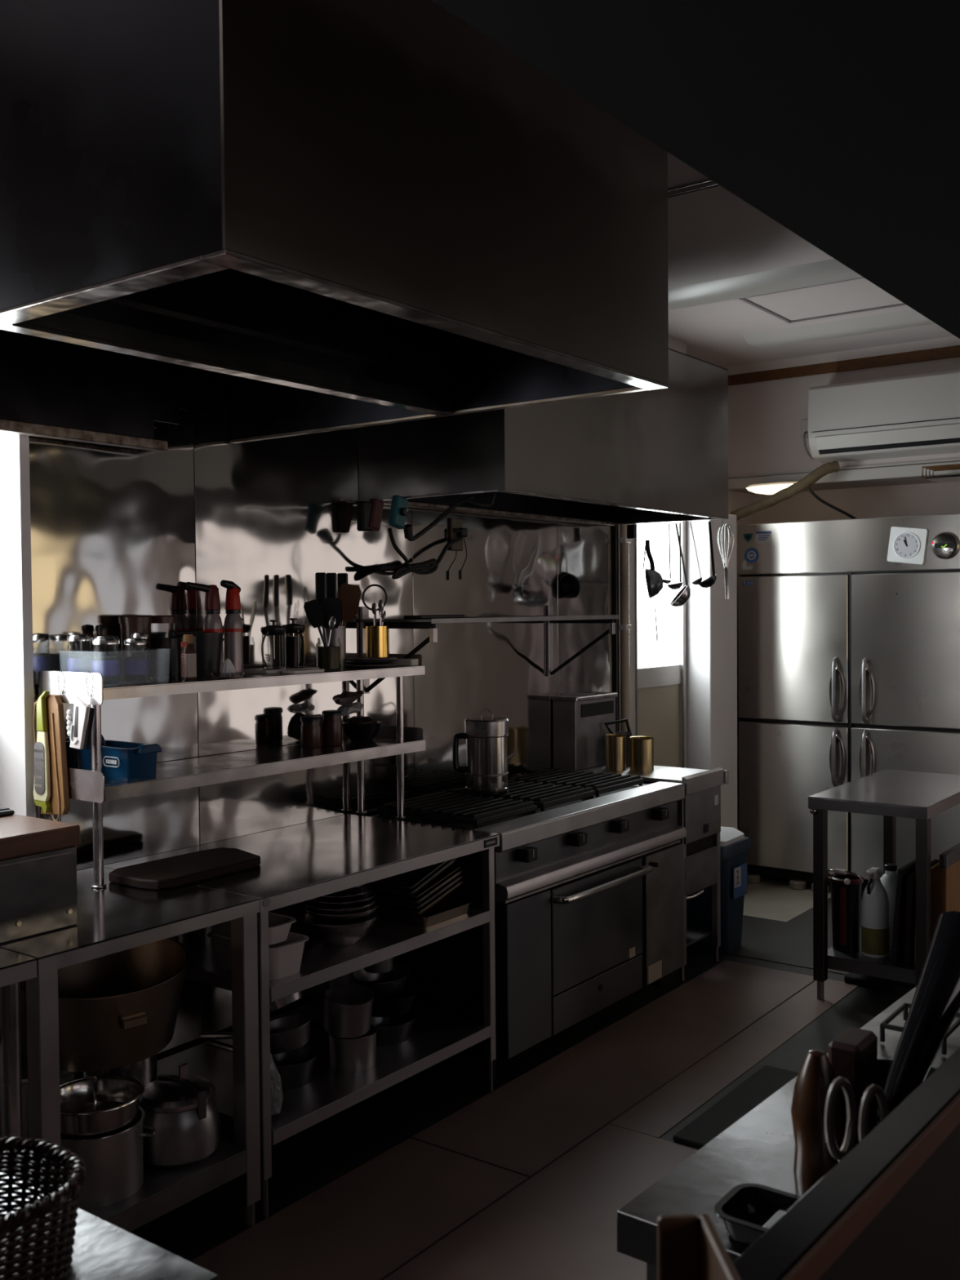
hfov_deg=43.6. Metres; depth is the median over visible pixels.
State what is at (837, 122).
soffit
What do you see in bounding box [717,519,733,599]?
whisk
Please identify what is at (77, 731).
mandoline
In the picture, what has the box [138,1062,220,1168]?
pot
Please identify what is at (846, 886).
bottle
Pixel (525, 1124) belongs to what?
tile
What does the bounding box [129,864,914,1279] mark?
floor
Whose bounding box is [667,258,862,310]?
trim
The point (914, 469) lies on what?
trim
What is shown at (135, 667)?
spice jar
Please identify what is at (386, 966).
saucepan
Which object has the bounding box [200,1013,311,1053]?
pot
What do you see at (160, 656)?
bottle
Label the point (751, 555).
print
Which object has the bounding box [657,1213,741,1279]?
wooden holder
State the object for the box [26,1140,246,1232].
shelf
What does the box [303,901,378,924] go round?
mixing bowl
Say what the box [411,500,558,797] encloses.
wall panel
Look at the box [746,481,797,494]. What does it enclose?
wall lamp
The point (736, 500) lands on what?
wall
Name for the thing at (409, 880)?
baking tray
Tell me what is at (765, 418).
wall
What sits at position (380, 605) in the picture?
spoon
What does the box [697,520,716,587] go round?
ladle
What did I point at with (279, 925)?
food container
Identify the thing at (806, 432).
power cable
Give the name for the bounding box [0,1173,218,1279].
countertop
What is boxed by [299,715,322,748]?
spice jar
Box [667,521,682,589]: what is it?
ladle
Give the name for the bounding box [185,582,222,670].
torch
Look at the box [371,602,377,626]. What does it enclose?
spoon
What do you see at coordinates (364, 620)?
wall shelf
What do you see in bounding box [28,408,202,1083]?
wall panel
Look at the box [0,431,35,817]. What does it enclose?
window reveal
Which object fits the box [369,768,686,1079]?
gas range
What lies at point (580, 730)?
fryer
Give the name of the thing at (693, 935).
shelf
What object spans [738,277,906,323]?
trim
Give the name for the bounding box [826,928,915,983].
shelf
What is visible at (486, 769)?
coffee pot
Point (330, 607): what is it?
turner
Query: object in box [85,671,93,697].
string
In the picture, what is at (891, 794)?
table
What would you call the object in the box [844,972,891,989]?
wedge
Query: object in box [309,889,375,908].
mixing bowl
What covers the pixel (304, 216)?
extractor hood
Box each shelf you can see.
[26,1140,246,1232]
[38,653,425,888]
[156,997,490,1145]
[184,901,489,1001]
[359,605,619,693]
[686,927,711,946]
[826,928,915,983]
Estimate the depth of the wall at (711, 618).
6.09 m
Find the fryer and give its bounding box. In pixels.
[551,691,728,982]
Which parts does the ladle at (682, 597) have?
handle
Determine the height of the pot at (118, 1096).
0.064 m
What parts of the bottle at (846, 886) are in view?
wire handle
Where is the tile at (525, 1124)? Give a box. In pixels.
[412,960,814,1177]
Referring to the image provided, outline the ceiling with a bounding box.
[667,152,953,367]
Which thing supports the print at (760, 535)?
attached to the fridge
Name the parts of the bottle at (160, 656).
lid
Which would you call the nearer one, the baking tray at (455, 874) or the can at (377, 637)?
the baking tray at (455, 874)
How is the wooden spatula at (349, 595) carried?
in the pot at (340, 633)
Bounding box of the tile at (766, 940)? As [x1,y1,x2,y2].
[728,915,915,986]
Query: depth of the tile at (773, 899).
6.08 m
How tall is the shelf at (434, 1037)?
0.034 m
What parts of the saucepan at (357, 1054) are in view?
handle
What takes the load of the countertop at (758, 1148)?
on the floor
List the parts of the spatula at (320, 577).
handle, blade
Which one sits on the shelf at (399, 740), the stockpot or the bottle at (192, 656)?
the bottle at (192, 656)
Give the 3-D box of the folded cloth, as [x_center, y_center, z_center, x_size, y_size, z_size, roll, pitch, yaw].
[0.354,0.651,1.312,0.081,0.016,0.051,1,2,36]
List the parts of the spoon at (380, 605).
handle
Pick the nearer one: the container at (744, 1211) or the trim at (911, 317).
the container at (744, 1211)
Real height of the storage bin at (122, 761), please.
0.114 m
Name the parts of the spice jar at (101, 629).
lid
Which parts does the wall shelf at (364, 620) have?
arm, rail, arm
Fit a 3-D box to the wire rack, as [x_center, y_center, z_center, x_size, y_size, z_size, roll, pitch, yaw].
[2.356,-0.820,5.870,0.309,0.061,0.280,1,2,36]
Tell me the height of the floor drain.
0.015 m
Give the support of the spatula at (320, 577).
in the pot at (340, 633)
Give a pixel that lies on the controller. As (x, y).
(398, 510)
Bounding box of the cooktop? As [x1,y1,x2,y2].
[369,781,684,853]
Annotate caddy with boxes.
[604,718,632,765]
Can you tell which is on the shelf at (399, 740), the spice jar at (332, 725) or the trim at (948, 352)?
the spice jar at (332, 725)
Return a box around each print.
[736,869,746,893]
[746,551,755,559]
[755,530,771,540]
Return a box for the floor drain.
[672,1065,798,1148]
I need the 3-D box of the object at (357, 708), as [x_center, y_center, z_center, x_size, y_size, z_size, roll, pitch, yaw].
[-0.426,0.229,3.925,0.091,0.039,0.091,-1,2,-10]
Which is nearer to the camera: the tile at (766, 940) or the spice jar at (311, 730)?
the spice jar at (311, 730)
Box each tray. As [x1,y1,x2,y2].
[243,666,319,674]
[282,668,324,674]
[364,857,456,895]
[368,859,449,889]
[370,862,461,899]
[374,868,462,905]
[375,897,471,927]
[376,873,462,910]
[377,879,463,915]
[391,657,418,666]
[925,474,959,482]
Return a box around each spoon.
[328,615,335,638]
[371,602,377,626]
[377,599,383,626]
[378,606,383,620]
[381,609,386,626]
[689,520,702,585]
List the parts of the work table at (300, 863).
leg, leg, leg, name plate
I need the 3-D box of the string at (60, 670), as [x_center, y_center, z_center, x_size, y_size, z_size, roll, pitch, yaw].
[-1.067,0.107,3.055,0.030,0.061,0.003,1,2,36]
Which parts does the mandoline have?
rail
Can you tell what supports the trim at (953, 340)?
attached to the wall at (765, 418)
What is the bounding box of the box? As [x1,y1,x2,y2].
[0,813,79,943]
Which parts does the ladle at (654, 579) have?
handle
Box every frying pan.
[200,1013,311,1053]
[204,1039,319,1089]
[269,990,303,1013]
[351,954,409,997]
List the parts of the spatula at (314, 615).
handle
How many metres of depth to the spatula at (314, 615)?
3.71 m
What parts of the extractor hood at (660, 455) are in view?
power strip, panel, plate, panel, panel, panel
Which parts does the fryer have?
flue lid, plate, tank, leg, panel, panel, leg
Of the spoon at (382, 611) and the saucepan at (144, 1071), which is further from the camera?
the spoon at (382, 611)
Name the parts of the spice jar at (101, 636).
lid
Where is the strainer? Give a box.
[361,584,387,626]
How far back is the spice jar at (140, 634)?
3.19 m
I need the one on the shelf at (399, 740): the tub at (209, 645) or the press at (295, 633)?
the tub at (209, 645)
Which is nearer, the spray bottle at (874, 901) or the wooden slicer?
the wooden slicer
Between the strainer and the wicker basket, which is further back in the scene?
the strainer
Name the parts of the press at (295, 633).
knob, lid, handle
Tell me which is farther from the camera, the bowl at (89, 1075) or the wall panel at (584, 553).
the wall panel at (584, 553)
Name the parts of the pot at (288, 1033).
handle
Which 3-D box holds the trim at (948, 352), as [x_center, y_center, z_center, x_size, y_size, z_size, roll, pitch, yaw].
[3.506,-1.435,5.188,5.360,0.055,0.015,1,2,36]
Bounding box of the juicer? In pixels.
[211,658,244,678]
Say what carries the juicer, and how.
on the shelf at (399, 740)
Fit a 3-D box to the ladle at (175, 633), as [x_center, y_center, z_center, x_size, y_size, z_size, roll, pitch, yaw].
[-0.817,0.039,3.295,0.017,0.138,0.098,1,2,34]
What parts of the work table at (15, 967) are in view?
leg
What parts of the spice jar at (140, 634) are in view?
lid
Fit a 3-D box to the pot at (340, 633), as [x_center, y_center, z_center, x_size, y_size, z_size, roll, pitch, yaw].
[-0.467,0.023,3.850,0.074,0.135,0.074,1,2,36]
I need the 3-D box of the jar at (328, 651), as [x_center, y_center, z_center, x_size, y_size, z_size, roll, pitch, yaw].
[-0.470,0.043,3.729,0.077,0.100,0.078,1,2,36]
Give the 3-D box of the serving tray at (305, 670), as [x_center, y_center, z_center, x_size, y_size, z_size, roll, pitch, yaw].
[-0.528,0.093,3.586,0.058,0.009,0.130,1,2,36]
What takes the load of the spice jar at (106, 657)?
in the storage bin
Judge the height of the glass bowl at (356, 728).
0.081 m
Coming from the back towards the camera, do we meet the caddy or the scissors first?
the caddy
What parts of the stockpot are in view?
handle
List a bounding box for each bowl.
[85,1071,102,1079]
[302,910,378,946]
[303,896,376,914]
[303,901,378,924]
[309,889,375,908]
[315,884,370,902]
[325,884,364,896]
[342,715,381,741]
[662,579,671,583]
[667,582,682,589]
[669,584,690,607]
[692,577,702,585]
[697,574,716,587]
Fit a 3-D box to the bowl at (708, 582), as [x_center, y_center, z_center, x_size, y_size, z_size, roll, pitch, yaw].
[0.965,-0.250,5.098,0.080,0.058,0.084,1,2,36]
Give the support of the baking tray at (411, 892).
on the baking tray at (454, 868)
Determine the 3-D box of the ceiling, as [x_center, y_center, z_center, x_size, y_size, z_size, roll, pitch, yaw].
[-0.410,-1.427,2.744,2.450,0.050,10.000,1,2,36]
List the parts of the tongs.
arm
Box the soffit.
[431,0,959,338]
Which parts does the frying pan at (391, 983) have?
handle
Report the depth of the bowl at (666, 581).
5.23 m
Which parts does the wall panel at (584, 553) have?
corner strip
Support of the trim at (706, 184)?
attached to the ceiling
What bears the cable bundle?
attached to the wall panel at (509, 568)
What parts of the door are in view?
pane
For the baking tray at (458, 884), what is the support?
on the baking tray at (446, 908)
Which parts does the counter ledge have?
panel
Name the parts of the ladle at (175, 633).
handle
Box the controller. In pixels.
[388,494,408,528]
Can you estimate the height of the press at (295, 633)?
0.152 m
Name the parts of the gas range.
leg, panel, knob, knob, control panel, drip rail, oven door, panel, oven handle, knob, door knob, leg, knob, door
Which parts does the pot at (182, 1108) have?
lid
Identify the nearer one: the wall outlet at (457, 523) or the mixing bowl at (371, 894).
the mixing bowl at (371, 894)
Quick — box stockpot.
[61,1106,155,1209]
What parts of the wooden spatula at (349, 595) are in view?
handle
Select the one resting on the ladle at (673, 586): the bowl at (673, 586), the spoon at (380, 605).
the bowl at (673, 586)
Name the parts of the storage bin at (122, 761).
loop handle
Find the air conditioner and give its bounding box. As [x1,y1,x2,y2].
[808,368,959,463]
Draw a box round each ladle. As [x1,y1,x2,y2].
[85,1071,102,1111]
[168,629,196,654]
[640,523,663,640]
[662,521,671,583]
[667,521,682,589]
[669,521,690,607]
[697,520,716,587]
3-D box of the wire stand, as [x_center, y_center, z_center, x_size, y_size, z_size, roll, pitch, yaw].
[0.715,0.624,1.931,0.103,0.028,0.128,1,2,36]
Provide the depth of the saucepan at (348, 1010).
3.33 m
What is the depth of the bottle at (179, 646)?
3.19 m
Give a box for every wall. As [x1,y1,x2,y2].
[20,336,754,1048]
[685,514,737,830]
[728,356,959,494]
[754,481,959,524]
[938,842,959,914]
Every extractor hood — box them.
[0,0,668,451]
[356,347,728,531]
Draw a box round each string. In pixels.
[57,670,65,693]
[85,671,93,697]
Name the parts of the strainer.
handle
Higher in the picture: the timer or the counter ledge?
the timer
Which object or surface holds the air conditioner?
attached to the wall at (765, 418)
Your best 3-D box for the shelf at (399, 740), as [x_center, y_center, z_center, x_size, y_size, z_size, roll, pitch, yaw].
[-0.663,0.336,3.556,0.267,0.544,1.267,1,2,36]
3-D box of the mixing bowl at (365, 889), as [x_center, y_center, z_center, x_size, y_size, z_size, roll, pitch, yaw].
[-0.389,0.716,3.336,0.168,0.045,0.168,1,2,36]
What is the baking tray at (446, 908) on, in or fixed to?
on the work table at (300, 863)
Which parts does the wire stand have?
frame, frame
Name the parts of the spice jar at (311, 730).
lid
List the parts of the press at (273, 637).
handle, lid, knob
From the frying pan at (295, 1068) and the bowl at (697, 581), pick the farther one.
the bowl at (697, 581)
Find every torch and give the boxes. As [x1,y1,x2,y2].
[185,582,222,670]
[220,579,243,671]
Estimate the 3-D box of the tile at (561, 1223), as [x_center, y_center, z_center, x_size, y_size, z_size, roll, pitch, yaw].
[-0.070,1.440,2.197,0.799,0.003,2.570,1,2,36]
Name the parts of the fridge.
door, door, handle, handle, header panel, handle, handle, door, door, wall clock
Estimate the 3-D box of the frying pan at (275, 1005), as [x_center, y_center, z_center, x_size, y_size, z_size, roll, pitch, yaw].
[-0.570,0.966,3.282,0.160,0.119,0.193,-1,2,-30]
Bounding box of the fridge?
[737,513,959,892]
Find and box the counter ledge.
[733,1047,959,1279]
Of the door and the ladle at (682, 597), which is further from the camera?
the door
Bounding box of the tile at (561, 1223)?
[383,1124,698,1279]
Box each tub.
[118,615,152,679]
[182,630,224,677]
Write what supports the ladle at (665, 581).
hanging from the extractor hood at (660, 455)
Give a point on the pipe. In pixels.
(624, 626)
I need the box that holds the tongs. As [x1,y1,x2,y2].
[0,807,14,816]
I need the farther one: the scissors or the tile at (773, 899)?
the tile at (773, 899)
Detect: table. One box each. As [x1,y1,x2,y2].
[0,867,261,1232]
[0,947,36,1177]
[103,813,499,1218]
[808,769,959,999]
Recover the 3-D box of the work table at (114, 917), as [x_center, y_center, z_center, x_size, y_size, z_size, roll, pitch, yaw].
[-0.964,1.030,2.862,0.634,0.800,0.602,1,2,36]
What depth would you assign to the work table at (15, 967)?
2.39 m
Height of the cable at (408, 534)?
0.162 m
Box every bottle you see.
[150,615,176,678]
[170,638,187,681]
[182,634,196,679]
[827,868,863,951]
[861,866,888,958]
[880,863,897,951]
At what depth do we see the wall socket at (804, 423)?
6.48 m
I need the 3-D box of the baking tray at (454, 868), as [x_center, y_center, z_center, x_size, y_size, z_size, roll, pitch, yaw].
[-0.249,0.711,3.618,0.330,0.067,0.224,1,2,36]
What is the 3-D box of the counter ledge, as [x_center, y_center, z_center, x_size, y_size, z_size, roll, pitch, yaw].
[0.827,0.947,1.687,0.049,1.000,3.800,1,2,38]
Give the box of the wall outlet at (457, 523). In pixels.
[449,517,467,551]
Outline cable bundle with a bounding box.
[377,528,462,579]
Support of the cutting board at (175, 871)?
on the work table at (114, 917)
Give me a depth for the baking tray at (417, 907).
3.52 m
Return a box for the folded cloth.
[763,1209,785,1228]
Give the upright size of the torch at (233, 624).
0.278 m
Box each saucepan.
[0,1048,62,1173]
[83,1053,157,1086]
[284,1012,377,1072]
[323,982,374,1037]
[364,957,393,973]
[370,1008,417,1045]
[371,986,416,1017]
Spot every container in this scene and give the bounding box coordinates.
[207,931,308,980]
[210,911,296,945]
[714,1182,801,1244]
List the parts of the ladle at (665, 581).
handle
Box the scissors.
[824,1076,888,1161]
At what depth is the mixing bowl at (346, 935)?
3.27 m
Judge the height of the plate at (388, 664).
0.010 m
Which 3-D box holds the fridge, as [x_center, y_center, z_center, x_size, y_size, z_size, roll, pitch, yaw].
[2.092,0.343,6.382,1.220,1.930,0.815,1,2,36]
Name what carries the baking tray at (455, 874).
on the baking tray at (417, 907)
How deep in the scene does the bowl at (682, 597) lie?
5.16 m
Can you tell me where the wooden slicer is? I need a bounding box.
[33,693,70,821]
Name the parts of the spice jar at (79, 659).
lid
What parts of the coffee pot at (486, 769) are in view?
handle, lid, spout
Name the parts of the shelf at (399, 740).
plate, plate, shelf, shelf, plate, plate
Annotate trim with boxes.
[667,178,719,198]
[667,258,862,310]
[724,335,959,375]
[728,345,959,386]
[728,458,959,489]
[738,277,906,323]
[742,309,935,348]
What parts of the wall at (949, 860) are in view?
rail, panel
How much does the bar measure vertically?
0.012 m
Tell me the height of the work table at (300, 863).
0.800 m
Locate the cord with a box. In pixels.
[458,537,466,579]
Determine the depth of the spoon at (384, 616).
3.96 m
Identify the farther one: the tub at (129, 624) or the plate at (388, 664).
the plate at (388, 664)
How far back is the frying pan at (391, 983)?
3.63 m
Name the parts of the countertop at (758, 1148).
leg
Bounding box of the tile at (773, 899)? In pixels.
[742,871,831,922]
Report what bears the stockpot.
on the work table at (114, 917)
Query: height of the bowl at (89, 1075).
0.019 m
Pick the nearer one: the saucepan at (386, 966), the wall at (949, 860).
the saucepan at (386, 966)
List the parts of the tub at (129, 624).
lid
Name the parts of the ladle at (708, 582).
handle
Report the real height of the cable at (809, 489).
0.208 m
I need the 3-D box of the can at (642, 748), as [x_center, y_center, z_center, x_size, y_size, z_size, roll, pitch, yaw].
[0.682,0.479,5.052,0.104,0.137,0.104,1,2,36]
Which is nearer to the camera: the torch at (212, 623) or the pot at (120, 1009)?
the pot at (120, 1009)
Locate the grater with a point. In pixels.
(42, 784)
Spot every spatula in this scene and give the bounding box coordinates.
[303,599,324,638]
[337,582,360,628]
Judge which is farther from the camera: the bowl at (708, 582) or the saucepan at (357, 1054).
the bowl at (708, 582)
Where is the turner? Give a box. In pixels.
[320,598,342,638]
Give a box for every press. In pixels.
[260,619,286,669]
[282,617,305,667]
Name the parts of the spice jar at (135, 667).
lid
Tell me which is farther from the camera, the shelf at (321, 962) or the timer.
the timer
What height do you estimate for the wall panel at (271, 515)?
2.500 m
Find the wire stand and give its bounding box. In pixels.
[880,1002,959,1054]
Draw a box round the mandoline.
[66,696,94,749]
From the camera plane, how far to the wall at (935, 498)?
6.79 m
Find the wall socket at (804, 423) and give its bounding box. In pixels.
[800,418,808,438]
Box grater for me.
[33,690,51,813]
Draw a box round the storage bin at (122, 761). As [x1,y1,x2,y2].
[76,733,161,782]
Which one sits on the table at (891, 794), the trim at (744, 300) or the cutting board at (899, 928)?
the cutting board at (899, 928)
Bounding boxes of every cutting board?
[108,847,260,889]
[877,911,959,1124]
[891,859,915,962]
[903,858,938,964]
[914,862,941,964]
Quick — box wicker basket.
[0,1136,86,1279]
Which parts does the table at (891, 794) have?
leg, leg, leg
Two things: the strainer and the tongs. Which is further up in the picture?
the strainer
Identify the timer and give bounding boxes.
[931,531,959,559]
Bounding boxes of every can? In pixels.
[365,626,389,657]
[604,733,626,771]
[629,736,653,771]
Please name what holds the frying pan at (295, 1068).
on the work table at (300, 863)
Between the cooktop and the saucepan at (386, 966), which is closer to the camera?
the saucepan at (386, 966)
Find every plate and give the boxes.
[346,657,396,661]
[346,659,396,664]
[346,662,396,667]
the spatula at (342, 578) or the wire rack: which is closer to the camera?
the spatula at (342, 578)
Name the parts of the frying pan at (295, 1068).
handle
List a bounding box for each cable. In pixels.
[403,493,494,541]
[803,431,814,459]
[806,487,856,519]
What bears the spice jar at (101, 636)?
in the storage bin
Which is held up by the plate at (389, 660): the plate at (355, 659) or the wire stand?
the plate at (355, 659)
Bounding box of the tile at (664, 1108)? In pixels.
[609,978,859,1137]
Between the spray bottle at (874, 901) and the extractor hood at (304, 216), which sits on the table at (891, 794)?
the spray bottle at (874, 901)
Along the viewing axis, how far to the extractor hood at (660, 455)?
4.22 m
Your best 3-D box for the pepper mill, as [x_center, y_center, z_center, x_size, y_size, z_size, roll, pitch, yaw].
[0.397,0.569,1.412,0.059,0.176,0.060,1,2,36]
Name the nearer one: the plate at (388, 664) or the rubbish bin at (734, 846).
the plate at (388, 664)
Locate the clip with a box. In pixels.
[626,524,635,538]
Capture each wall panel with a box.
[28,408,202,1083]
[192,397,414,1043]
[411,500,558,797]
[556,515,619,733]
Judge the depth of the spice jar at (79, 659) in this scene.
3.10 m
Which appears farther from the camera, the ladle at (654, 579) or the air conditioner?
the air conditioner
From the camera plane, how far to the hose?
6.29 m
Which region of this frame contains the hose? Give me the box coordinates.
[728,461,839,520]
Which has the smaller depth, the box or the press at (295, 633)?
the box
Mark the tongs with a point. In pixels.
(4, 811)
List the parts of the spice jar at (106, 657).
lid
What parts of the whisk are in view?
handle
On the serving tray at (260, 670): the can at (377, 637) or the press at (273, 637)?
the press at (273, 637)
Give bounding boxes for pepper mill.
[791,1048,843,1196]
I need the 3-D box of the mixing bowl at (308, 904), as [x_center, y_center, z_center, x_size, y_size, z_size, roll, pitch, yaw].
[-0.389,0.752,3.337,0.202,0.055,0.202,1,2,36]
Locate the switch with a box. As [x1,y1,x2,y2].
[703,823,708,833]
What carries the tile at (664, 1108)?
on the floor
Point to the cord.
(460, 571)
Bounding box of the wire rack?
[920,463,959,482]
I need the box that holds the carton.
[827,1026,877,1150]
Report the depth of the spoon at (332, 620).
3.72 m
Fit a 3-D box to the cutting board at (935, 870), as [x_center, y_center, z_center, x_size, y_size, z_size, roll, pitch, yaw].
[1.706,1.024,4.528,0.026,0.335,0.350,1,2,36]
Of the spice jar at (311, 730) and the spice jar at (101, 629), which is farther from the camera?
the spice jar at (311, 730)
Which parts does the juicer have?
dish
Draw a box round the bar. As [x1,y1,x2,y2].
[403,614,464,618]
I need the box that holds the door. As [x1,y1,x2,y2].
[628,520,686,768]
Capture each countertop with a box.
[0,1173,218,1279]
[617,985,959,1279]
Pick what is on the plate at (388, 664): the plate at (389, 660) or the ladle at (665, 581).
the plate at (389, 660)
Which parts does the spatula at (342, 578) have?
handle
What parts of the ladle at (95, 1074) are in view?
handle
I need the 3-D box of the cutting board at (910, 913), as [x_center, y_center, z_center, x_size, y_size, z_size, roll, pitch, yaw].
[1.678,1.026,4.549,0.033,0.330,0.350,1,2,36]
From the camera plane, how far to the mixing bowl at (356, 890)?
3.29 m
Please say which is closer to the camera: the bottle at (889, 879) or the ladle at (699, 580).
the bottle at (889, 879)
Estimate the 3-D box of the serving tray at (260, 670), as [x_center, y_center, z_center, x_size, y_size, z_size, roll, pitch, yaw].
[-0.608,0.091,3.664,0.135,0.010,0.240,1,2,36]
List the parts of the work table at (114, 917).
leg, leg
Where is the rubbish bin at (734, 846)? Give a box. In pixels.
[686,826,751,955]
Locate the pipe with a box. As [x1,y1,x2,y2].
[618,524,631,731]
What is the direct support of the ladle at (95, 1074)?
in the pot at (118, 1096)
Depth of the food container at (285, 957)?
3.05 m
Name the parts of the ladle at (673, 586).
handle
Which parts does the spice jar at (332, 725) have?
lid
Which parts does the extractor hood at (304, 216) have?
panel, plate, filter frame, panel, panel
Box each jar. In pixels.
[66,633,92,672]
[92,635,119,647]
[92,636,119,684]
[95,624,108,635]
[124,637,147,682]
[130,631,149,679]
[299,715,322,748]
[315,637,341,671]
[321,710,342,746]
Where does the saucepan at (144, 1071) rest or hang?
on the work table at (114, 917)
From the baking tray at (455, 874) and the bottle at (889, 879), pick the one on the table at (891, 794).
the bottle at (889, 879)
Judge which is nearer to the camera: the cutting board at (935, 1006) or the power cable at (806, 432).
the cutting board at (935, 1006)
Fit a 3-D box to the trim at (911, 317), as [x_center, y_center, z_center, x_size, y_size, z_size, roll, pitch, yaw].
[2.073,-1.484,5.503,1.740,0.030,0.270,1,2,36]
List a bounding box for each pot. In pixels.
[19,937,189,1071]
[59,1074,144,1137]
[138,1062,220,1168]
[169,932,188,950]
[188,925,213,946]
[322,626,346,668]
[452,708,515,795]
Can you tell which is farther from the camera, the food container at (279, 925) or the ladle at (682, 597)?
the ladle at (682, 597)
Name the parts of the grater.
grating plate, frame, handle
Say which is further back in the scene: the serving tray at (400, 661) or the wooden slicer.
the serving tray at (400, 661)

